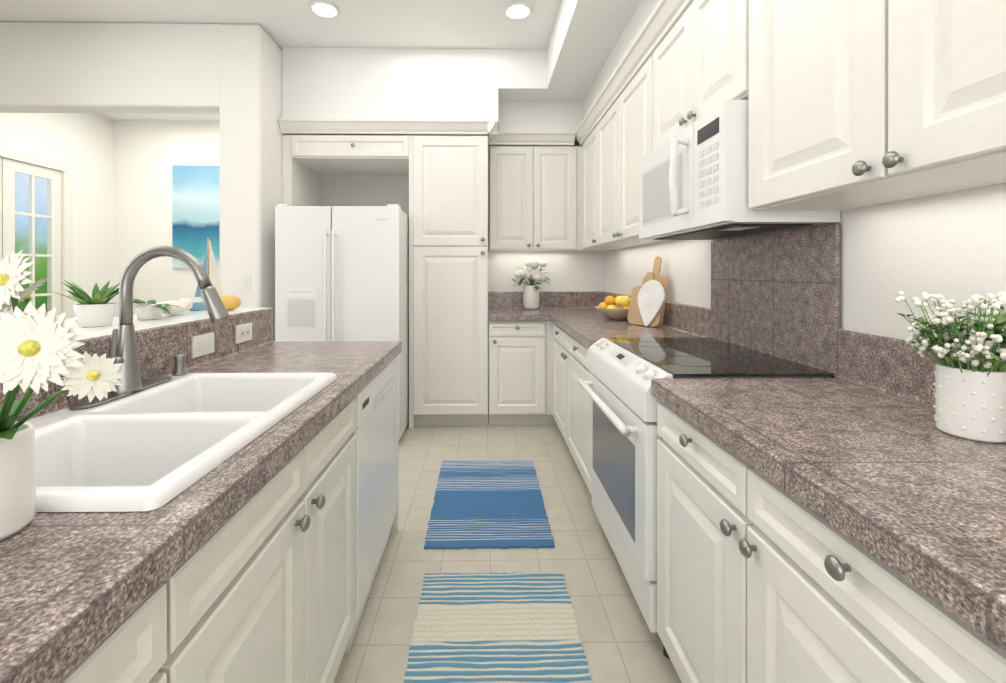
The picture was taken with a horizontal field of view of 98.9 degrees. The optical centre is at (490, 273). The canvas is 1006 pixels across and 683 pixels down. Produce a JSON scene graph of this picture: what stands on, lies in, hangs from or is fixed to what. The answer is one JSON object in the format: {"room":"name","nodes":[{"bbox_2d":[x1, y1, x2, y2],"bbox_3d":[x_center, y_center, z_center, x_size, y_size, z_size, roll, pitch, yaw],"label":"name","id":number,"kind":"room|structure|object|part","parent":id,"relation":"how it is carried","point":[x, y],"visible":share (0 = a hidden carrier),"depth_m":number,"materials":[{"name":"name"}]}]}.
{"room":"kitchen","nodes":[
{"label":"kitchen","id":0,"kind":"room"},
{"bbox_2d":[0,113,113,321],"bbox_3d":[-4.450,-0.273,0.999,0.175,3.050,8.170,0,0,-1],"label":"wall","id":1,"kind":"structure","parent":0,"point":[56,203],"depth_m":4.43,"materials":[{"name":"paint"}]},
{"bbox_2d":[0,22,220,113],"bbox_3d":[-3.176,-1.500,3.157,2.487,0.606,0.158,0,0,-1],"label":"wall","id":2,"kind":"structure","parent":0,"point":[87,67],"depth_m":3.09,"materials":[{"name":"paint"}]},
{"bbox_2d":[113,120,219,316],"bbox_3d":[-4.021,-0.283,5.165,4.057,3.050,0.150,0,0,-1],"label":"wall","id":3,"kind":"structure","parent":0,"point":[147,154],"depth_m":5.09,"materials":[{"name":"paint"}]},
{"bbox_2d":[172,165,219,267],"bbox_3d":[-3.333,-0.663,5.083,0.810,1.209,0.030,0,0,-1],"label":"picture","id":4,"kind":"object","parent":3,"relation":"attached to","point":[195,207],"visible":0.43,"depth_m":5.07,"materials":[{"name":"paper"}]},
{"bbox_2d":[219,24,299,340],"bbox_3d":[-1.818,-0.280,3.636,0.303,3.050,1.074,0,0,-1],"label":"wall","id":5,"kind":"structure","parent":0,"point":[250,159],"depth_m":3.10,"materials":[{"name":"paint"}]},
{"bbox_2d":[239,274,250,290],"bbox_3d":[-1.765,0.068,3.096,0.080,0.124,0.008,0,0,-1],"label":"switch plate","id":6,"kind":"object","parent":5,"relation":"attached to","point":[244,282],"visible":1,"depth_m":3.10,"materials":[{"name":"white plastic"}]},
{"bbox_2d":[0,0,560,120],"bbox_3d":[-2.354,-1.848,1.101,7.270,0.100,8.320,0,0,-1],"label":"ceiling","id":7,"kind":"structure","parent":0,"point":[462,24],"depth_m":3.06,"materials":[{"name":"paint"}]},
{"bbox_2d":[309,0,339,18],"bbox_3d":[-1.129,-1.796,2.935,0.196,0.012,0.196,0,0,-1],"label":"recessed light","id":8,"kind":"object","parent":7,"relation":"in","point":[324,9],"visible":0.98,"depth_m":2.92,"materials":[{"name":"white"}]},
{"bbox_2d":[504,2,531,20],"bbox_3d":[0.191,-1.796,2.955,0.196,0.012,0.196,0,0,-1],"label":"recessed light","id":9,"kind":"object","parent":7,"relation":"in","point":[516,11],"visible":0.94,"depth_m":2.94,"materials":[{"name":"white"}]},
{"bbox_2d":[282,0,659,143],"bbox_3d":[-0.238,-1.500,0.508,2.755,0.588,7.069,0,0,-1],"label":"wall","id":10,"kind":"structure","parent":0,"point":[559,83],"depth_m":3.45,"materials":[{"name":"paint"}]},
{"bbox_2d":[333,420,681,682],"bbox_3d":[-2.194,1.281,1.451,7.600,0.060,9.000,0,0,-1],"label":"floor","id":11,"kind":"structure","parent":0,"point":[621,642],"depth_m":1.85,"materials":[{"name":"tile"}]},
{"bbox_2d":[60,555,191,682],"bbox_3d":[-0.719,0.823,0.320,0.599,0.864,0.496,0,0,-1],"label":"base cabinet","id":12,"kind":"object","parent":11,"relation":"on","point":[153,644],"depth_m":0.54,"materials":[{"name":"white wood"}]},
{"bbox_2d":[70,308,265,339],"bbox_3d":[-1.239,0.712,0.724,0.378,1.082,2.760,0,0,-1],"label":"ledge","id":13,"kind":"structure","parent":11,"relation":"on","point":[164,320],"depth_m":1.51,"materials":[{"name":"white paint"}]},
{"bbox_2d":[40,279,119,326],"bbox_3d":[-1.265,0.093,1.374,0.214,0.149,0.226,0,0,-1],"label":"potted plant","id":14,"kind":"object","parent":13,"relation":"on","point":[96,309],"visible":0.9,"depth_m":1.35,"materials":[{"name":"white ceramic"}]},
{"bbox_2d":[116,299,180,319],"bbox_3d":[-1.258,0.130,1.573,0.244,0.076,0.222,0,0,-1],"label":"potted plant","id":15,"kind":"object","parent":13,"relation":"on","point":[151,309],"visible":0.92,"depth_m":1.55,"materials":[{"name":"white ceramic"}]},
{"bbox_2d":[163,298,192,313],"bbox_3d":[-1.273,0.133,1.752,0.088,0.063,0.185,0,0,-1],"label":"shell","id":16,"kind":"object","parent":13,"relation":"on","point":[184,304],"visible":0.81,"depth_m":1.71,"materials":[{"name":"white"}]},
{"bbox_2d":[189,238,222,310],"bbox_3d":[-1.317,0.001,2.016,0.040,0.330,0.250,0,0,-1],"label":"figurine","id":17,"kind":"object","parent":13,"relation":"on","point":[209,261],"visible":0.5,"depth_m":2.02,"materials":[{"name":"blue"}]},
{"bbox_2d":[220,295,240,309],"bbox_3d":[-1.166,0.132,1.914,0.108,0.067,0.090,0,0,-1],"label":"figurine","id":18,"kind":"object","parent":13,"relation":"on","point":[231,302],"visible":0.67,"depth_m":1.89,"materials":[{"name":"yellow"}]},
{"bbox_2d":[192,398,355,682],"bbox_3d":[-0.729,0.821,0.986,0.599,0.864,0.836,0,0,-1],"label":"base cabinet","id":19,"kind":"object","parent":11,"relation":"on","point":[259,586],"depth_m":0.92,"materials":[{"name":"white wood"}]},
{"bbox_2d":[0,308,401,682],"bbox_3d":[-0.728,0.279,0.731,0.640,0.218,2.720,0,0,-1],"label":"countertop","id":20,"kind":"structure","parent":19,"relation":"on","point":[76,588],"depth_m":0.58,"materials":[{"name":"stone"}]},
{"bbox_2d":[0,250,124,540],"bbox_3d":[-0.624,0.153,0.531,0.340,0.360,0.230,0,0,-1],"label":"vase","id":21,"kind":"object","parent":20,"relation":"on","point":[37,347],"visible":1,"depth_m":0.49,"materials":[{"name":"white ceramic"}]},
{"bbox_2d":[68,246,228,409],"bbox_3d":[-0.829,0.119,1.118,0.295,0.380,0.286,0,0,-1],"label":"faucet","id":22,"kind":"object","parent":20,"relation":"on","point":[123,348],"visible":0.94,"depth_m":1.10,"materials":[{"name":"silver metal"}]},
{"bbox_2d":[172,354,186,375],"bbox_3d":[-0.947,0.278,1.312,0.037,0.060,0.038,0,0,-1],"label":"soap dispenser","id":23,"kind":"object","parent":20,"relation":"on","point":[179,364],"visible":1,"depth_m":1.30,"materials":[{"name":"silver metal"}]},
{"bbox_2d":[26,372,337,511],"bbox_3d":[-0.734,0.416,0.978,0.523,0.212,0.763,0,0,-1],"label":"sink","id":24,"kind":"object","parent":20,"relation":"in","point":[154,447],"visible":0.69,"depth_m":0.93,"materials":[{"name":"white ceramic"}]},
{"bbox_2d":[191,332,213,357],"bbox_3d":[-1.036,0.259,1.556,0.008,0.074,0.118,0,0,-1],"label":"electrical outlet plate","id":25,"kind":"object","parent":20,"relation":"attached to","point":[202,345],"visible":1,"depth_m":1.54,"materials":[{"name":"white plastic"}]},
{"bbox_2d":[235,322,251,343],"bbox_3d":[-1.039,0.252,1.820,0.008,0.074,0.118,0,0,-1],"label":"electrical outlet plate","id":26,"kind":"object","parent":20,"relation":"attached to","point":[243,332],"visible":1,"depth_m":1.81,"materials":[{"name":"white plastic"}]},
{"bbox_2d":[275,204,408,441],"bbox_3d":[-1.101,0.373,3.507,0.886,1.744,0.957,0,0,-1],"label":"refrigerator","id":27,"kind":"object","parent":11,"relation":"on","point":[341,273],"visible":0.69,"depth_m":3.08,"materials":[{"name":"white metal"}]},
{"bbox_3d":[-1.096,0.202,3.054,0.737,1.190,0.052,0,0,-1],"label":"panel","id":28,"kind":"part","parent":27,"relation":"part of","materials":[{"name":"white metal"}]},
{"bbox_2d":[344,356,397,652],"bbox_3d":[-0.733,0.820,1.732,0.600,0.861,0.642,0,0,-1],"label":"dishwasher","id":29,"kind":"object","parent":11,"relation":"on","point":[375,431],"visible":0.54,"depth_m":1.63,"materials":[{"name":"white metal"}]},
{"bbox_3d":[-0.433,0.465,1.665,0.002,0.050,0.428,0,0,-1],"label":"handle","id":30,"kind":"part","parent":29,"relation":"part of","materials":[{"name":"white plastic"}]},
{"bbox_2d":[278,118,496,427],"bbox_3d":[-0.806,0.016,3.705,1.714,2.458,0.662,0,0,-1],"label":"pantry","id":31,"kind":"object","parent":11,"relation":"on","point":[435,188],"visible":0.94,"depth_m":3.44,"materials":[{"name":"white wood"}]},
{"bbox_2d":[391,380,397,533],"bbox_3d":[-0.745,0.818,2.074,0.599,0.863,0.028,0,0,-1],"label":"peninsula end panel","id":32,"kind":"object","parent":11,"relation":"on","point":[394,528],"visible":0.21,"depth_m":2.07,"materials":[{"name":"white wood"}]},
{"bbox_2d":[424,460,554,548],"bbox_3d":[-0.010,1.243,2.401,0.602,0.009,0.902,0,0,-1],"label":"rug","id":33,"kind":"object","parent":11,"relation":"on","point":[492,504],"visible":0.96,"depth_m":2.27,"materials":[{"name":"blue fabric"}]},
{"bbox_2d":[404,572,592,682],"bbox_3d":[0.022,1.246,1.333,0.579,0.009,0.903,0,0,-1],"label":"rug","id":34,"kind":"object","parent":11,"relation":"on","point":[495,628],"visible":1,"depth_m":1.49,"materials":[{"name":"fabric"}]},
{"bbox_2d":[488,319,556,424],"bbox_3d":[0.282,0.814,3.736,0.596,0.863,0.637,0,0,-1],"label":"base cabinet","id":35,"kind":"object","parent":11,"relation":"on","point":[520,372],"visible":0.98,"depth_m":3.45,"materials":[{"name":"white wood"}]},
{"bbox_2d":[488,292,547,320],"bbox_3d":[0.223,0.277,3.730,0.480,0.207,0.646,0,0,-1],"label":"countertop","id":36,"kind":"structure","parent":35,"relation":"on","point":[502,306],"depth_m":3.96,"materials":[{"name":"stone"}]},
{"bbox_2d":[512,258,549,309],"bbox_3d":[0.369,0.094,3.874,0.384,0.460,0.245,0,0,-1],"label":"vase","id":37,"kind":"object","parent":36,"relation":"on","point":[531,272],"visible":1,"depth_m":3.82,"materials":[{"name":"white ceramic"}]},
{"bbox_2d":[553,324,564,439],"bbox_3d":[0.789,0.815,3.163,0.578,0.864,0.616,0,0,-1],"label":"base cabinet","id":38,"kind":"object","parent":11,"relation":"on","point":[558,334],"depth_m":3.11,"materials":[{"name":"white wood"}]},
{"bbox_2d":[565,332,591,495],"bbox_3d":[0.798,0.817,2.500,0.578,0.864,0.710,0,0,-1],"label":"base cabinet","id":39,"kind":"object","parent":11,"relation":"on","point":[570,401],"depth_m":2.53,"materials":[{"name":"white wood"}]},
{"bbox_2d":[578,337,833,658],"bbox_3d":[0.764,0.784,1.757,0.668,0.932,0.765,0,0,-1],"label":"range","id":40,"kind":"object","parent":11,"relation":"on","point":[623,436],"visible":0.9,"depth_m":1.56,"materials":[{"name":"white metal"}]},
{"bbox_2d":[657,401,1005,682],"bbox_3d":[0.823,0.821,0.883,0.578,0.864,0.975,0,0,-1],"label":"base cabinet","id":41,"kind":"object","parent":11,"relation":"on","point":[761,578],"visible":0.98,"depth_m":0.80,"materials":[{"name":"white wood"}]},
{"bbox_2d":[548,223,1005,652],"bbox_3d":[0.807,0.162,1.727,0.627,0.647,4.667,0,0,-1],"label":"countertop","id":42,"kind":"structure","parent":41,"relation":"on","point":[862,450],"depth_m":0.99,"materials":[{"name":"stone"}]},
{"bbox_2d":[595,296,629,319],"bbox_3d":[0.908,0.241,3.045,0.330,0.170,0.330,0,0,-1],"label":"fruit bowl","id":43,"kind":"object","parent":42,"relation":"on","point":[609,308],"visible":0.85,"depth_m":2.98,"materials":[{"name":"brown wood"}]},
{"bbox_2d":[627,272,662,326],"bbox_3d":[0.977,0.158,2.693,0.016,0.340,0.250,14,-6,-28],"label":"cutting board","id":44,"kind":"object","parent":42,"relation":"on","point":[634,316],"visible":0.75,"depth_m":2.73,"materials":[{"name":"beige wood"}]},
{"bbox_2d":[637,280,664,326],"bbox_3d":[0.980,0.183,2.638,0.016,0.290,0.202,14,-6,-28],"label":"marble cutting board","id":45,"kind":"object","parent":42,"relation":"on","point":[651,297],"visible":0.96,"depth_m":2.63,"materials":[{"name":"white stone"}]},
{"bbox_2d":[642,256,668,326],"bbox_3d":[1.018,0.110,2.681,0.016,0.440,0.190,14,-6,-28],"label":"cutting board","id":46,"kind":"object","parent":42,"relation":"on","point":[663,280],"visible":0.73,"depth_m":2.65,"materials":[{"name":"brown wood"}]},
{"bbox_2d":[894,291,1005,442],"bbox_3d":[0.984,0.185,0.882,0.226,0.294,0.223,0,0,-1],"label":"potted flowers","id":47,"kind":"object","parent":42,"relation":"on","point":[970,397],"visible":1,"depth_m":0.86,"materials":[{"name":"white ceramic"}]},
{"bbox_2d":[488,144,604,291],"bbox_3d":[-0.292,-0.281,4.121,2.758,3.050,0.150,0,0,-1],"label":"wall","id":48,"kind":"structure","parent":0,"point":[576,271],"depth_m":4.06,"materials":[{"name":"paint"}]},
{"bbox_2d":[489,132,576,250],"bbox_3d":[0.371,-0.709,3.888,0.752,1.008,0.328,0,0,-1],"label":"upper cabinet","id":49,"kind":"object","parent":48,"relation":"attached to","point":[533,189],"depth_m":3.73,"materials":[{"name":"white wood"}]},
{"bbox_2d":[605,183,1005,351],"bbox_3d":[1.214,-0.272,0.608,0.150,3.050,7.220,0,0,-1],"label":"wall","id":50,"kind":"structure","parent":0,"point":[949,246],"depth_m":1.20,"materials":[{"name":"paint"}]},
{"bbox_2d":[581,108,621,250],"bbox_3d":[0.939,-0.708,3.406,0.309,1.008,0.486,0,0,-1],"label":"upper cabinet","id":51,"kind":"object","parent":50,"relation":"attached to","point":[589,129],"depth_m":3.44,"materials":[{"name":"white wood"}]},
{"bbox_2d":[593,28,668,247],"bbox_3d":[0.951,-0.706,2.653,0.309,1.008,1.020,0,0,-1],"label":"upper cabinet","id":52,"kind":"object","parent":50,"relation":"attached to","point":[623,112],"depth_m":2.59,"materials":[{"name":"white wood"}]},
{"bbox_2d":[649,0,740,153],"bbox_3d":[0.964,-0.704,1.756,0.309,1.008,0.773,0,0,-1],"label":"upper cabinet","id":53,"kind":"object","parent":50,"relation":"attached to","point":[695,45],"depth_m":1.74,"materials":[{"name":"white wood"}]},
{"bbox_2d":[639,100,839,239],"bbox_3d":[0.894,-0.357,1.757,0.447,0.397,0.759,0,0,-1],"label":"microwave","id":54,"kind":"object","parent":53,"relation":"attached to","point":[693,180],"visible":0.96,"depth_m":1.51,"materials":[{"name":"white plastic"}]},
{"bbox_2d":[741,0,1005,210],"bbox_3d":[0.977,-0.701,0.891,0.309,1.008,0.957,0,0,-1],"label":"upper cabinet","id":55,"kind":"object","parent":50,"relation":"attached to","point":[854,104],"depth_m":0.95,"materials":[{"name":"white wood"}]}
]}

